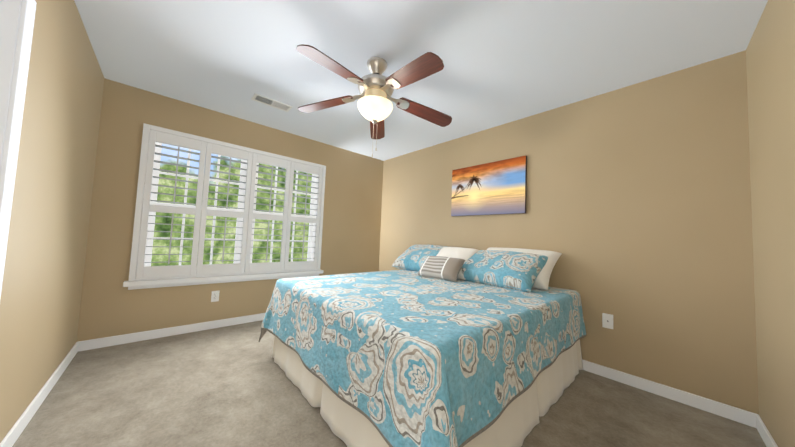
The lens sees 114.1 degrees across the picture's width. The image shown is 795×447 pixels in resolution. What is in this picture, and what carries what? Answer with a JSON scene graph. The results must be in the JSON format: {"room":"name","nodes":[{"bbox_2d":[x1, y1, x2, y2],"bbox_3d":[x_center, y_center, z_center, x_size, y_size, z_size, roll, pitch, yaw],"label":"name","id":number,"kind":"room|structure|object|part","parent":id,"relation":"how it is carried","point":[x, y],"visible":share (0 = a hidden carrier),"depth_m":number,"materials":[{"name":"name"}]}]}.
{"room":"bedroom","nodes":[
{"label":"bedroom","id":0,"kind":"room"},
{"bbox_2d":[0,0,103,442],"bbox_3d":[-1.521,-0.162,0.486,0.645,2.440,4.290,5,-4,-42],"label":"wall","id":1,"kind":"structure","parent":0,"point":[42,286],"depth_m":1.45,"materials":[{"name":"paint"}]},
{"bbox_2d":[0,0,36,298],"bbox_3d":[-1.767,-0.151,0.870,0.519,2.440,0.091,5,-4,-42],"label":"door frame","id":2,"kind":"structure","parent":1,"relation":"attached to","point":[17,18],"depth_m":1.03,"materials":[{"name":"white wood"}]},
{"bbox_2d":[0,341,79,446],"bbox_3d":[-2.204,1.052,1.608,0.014,0.085,1.620,5,-4,-42],"label":"baseboard","id":3,"kind":"structure","parent":1,"relation":"attached to","point":[9,440],"depth_m":1.49,"materials":[{"name":"white wood"}]},
{"bbox_2d":[77,78,383,341],"bbox_3d":[-1.694,-0.013,3.324,3.940,2.440,0.140,5,-4,-42],"label":"wall","id":4,"kind":"structure","parent":0,"point":[111,305],"depth_m":2.67,"materials":[{"name":"paint"}]},
{"bbox_2d":[80,313,264,350],"bbox_3d":[-1.561,1.171,3.315,3.270,0.085,0.018,5,-4,-42],"label":"baseboard","id":5,"kind":"structure","parent":4,"relation":"attached to","point":[158,333],"depth_m":2.59,"materials":[{"name":"white wood"}]},
{"bbox_2d":[211,291,218,301],"bbox_3d":[-2.044,0.816,2.888,0.072,0.118,0.009,5,-4,-42],"label":"outlet","id":6,"kind":"object","parent":4,"relation":"attached to","point":[214,296],"visible":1,"depth_m":2.88,"materials":[{"name":"white plastic"}]},
{"bbox_2d":[123,123,325,289],"bbox_3d":[-1.830,-0.109,3.140,1.971,1.600,0.230,5,-4,-42],"label":"window shutters","id":7,"kind":"object","parent":4,"relation":"attached to","point":[145,274],"visible":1,"depth_m":2.92,"materials":[{"name":"white wood"}]},
{"bbox_3d":[-1.813,0.646,3.047,1.971,0.085,0.090,5,-4,-42],"label":"sill","id":8,"kind":"part","parent":7,"relation":"part of","materials":[{"name":"white wood"}]},
{"bbox_2d":[12,320,765,446],"bbox_3d":[-0.299,1.224,1.669,3.940,0.100,4.430,5,-4,-42],"label":"floor","id":9,"kind":"structure","parent":0,"point":[231,386],"depth_m":1.63,"materials":[{"name":"carpet"}]},
{"bbox_2d":[258,245,585,446],"bbox_3d":[0.210,0.712,2.291,2.118,1.031,2.194,5,-4,-42],"label":"bed","id":10,"kind":"object","parent":9,"relation":"on","point":[433,346],"visible":1,"depth_m":1.44,"materials":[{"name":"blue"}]},
{"bbox_2d":[425,247,480,280],"bbox_3d":[0.618,0.432,2.863,0.480,0.190,0.450,-1,34,42],"label":"pillow","id":11,"kind":"object","parent":10,"relation":"on","point":[468,254],"depth_m":2.78,"materials":[{"name":"white fabric"}]},
{"bbox_2d":[74,0,767,160],"bbox_3d":[-0.199,-1.310,1.808,3.940,0.100,4.430,5,-4,-42],"label":"ceiling","id":12,"kind":"structure","parent":0,"point":[506,61],"depth_m":1.86,"materials":[{"name":"white paint"}]},
{"bbox_2d":[251,93,291,111],"bbox_3d":[-1.302,-1.253,2.681,0.360,0.006,0.155,5,-4,-42],"label":"ceiling vent","id":13,"kind":"object","parent":12,"relation":"in","point":[270,102],"visible":1,"depth_m":2.67,"materials":[{"name":"white metal"}]},
{"bbox_2d":[296,44,451,156],"bbox_3d":[-0.157,-0.901,1.950,1.288,0.697,1.259,5,-4,-42],"label":"ceiling fan","id":14,"kind":"object","parent":12,"relation":"hanging from","point":[376,87],"visible":1,"depth_m":1.90,"materials":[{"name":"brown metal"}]},
{"bbox_3d":[-0.175,-0.858,1.990,0.274,0.129,0.274,5,-4,-42],"label":"lamp shade","id":15,"kind":"part","parent":14,"relation":"part of","materials":[{"name":"white glass"}]},
{"bbox_2d":[379,50,758,414],"bbox_3d":[1.201,0.081,2.962,0.140,2.440,4.290,5,-4,-42],"label":"wall","id":16,"kind":"structure","parent":0,"point":[638,214],"depth_m":2.06,"materials":[{"name":"paint"}]},
{"bbox_2d":[451,155,526,215],"bbox_3d":[1.038,-0.406,3.055,0.036,0.610,0.932,5,-4,-42],"label":"picture","id":17,"kind":"object","parent":16,"relation":"attached to","point":[496,187],"visible":1,"depth_m":2.98,"materials":[{"name":"multicoloured"}]},
{"bbox_2d":[602,313,612,328],"bbox_3d":[1.764,0.819,2.160,0.009,0.118,0.072,5,-4,-42],"label":"outlet","id":18,"kind":"object","parent":16,"relation":"attached to","point":[607,320],"visible":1,"depth_m":2.16,"materials":[{"name":"white plastic"}]},
{"bbox_2d":[582,359,757,427],"bbox_3d":[0.946,1.254,3.013,0.014,0.085,3.840,5,-4,-42],"label":"baseboard","id":19,"kind":"structure","parent":16,"relation":"attached to","point":[742,416],"depth_m":1.85,"materials":[{"name":"white wood"}]},
{"bbox_2d":[746,0,794,446],"bbox_3d":[0.887,-0.084,0.173,4.102,2.440,0.314,5,-4,-42],"label":"wall","id":20,"kind":"structure","parent":0,"point":[770,58],"depth_m":1.35,"materials":[{"name":"paint"}]},
{"bbox_2d":[756,415,777,446],"bbox_3d":[0.781,1.091,0.159,4.082,0.085,0.188,5,-4,-42],"label":"baseboard","id":21,"kind":"structure","parent":20,"relation":"attached to","point":[766,436],"depth_m":1.47,"materials":[{"name":"white wood"}]},
{"label":"outside","id":22,"kind":"structure","parent":0,"visible":0},
{"bbox_2d":[151,144,311,265],"bbox_3d":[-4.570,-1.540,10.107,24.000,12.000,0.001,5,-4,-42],"label":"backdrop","id":23,"kind":"structure","parent":22,"point":[297,253],"depth_m":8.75,"materials":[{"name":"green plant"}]}
]}

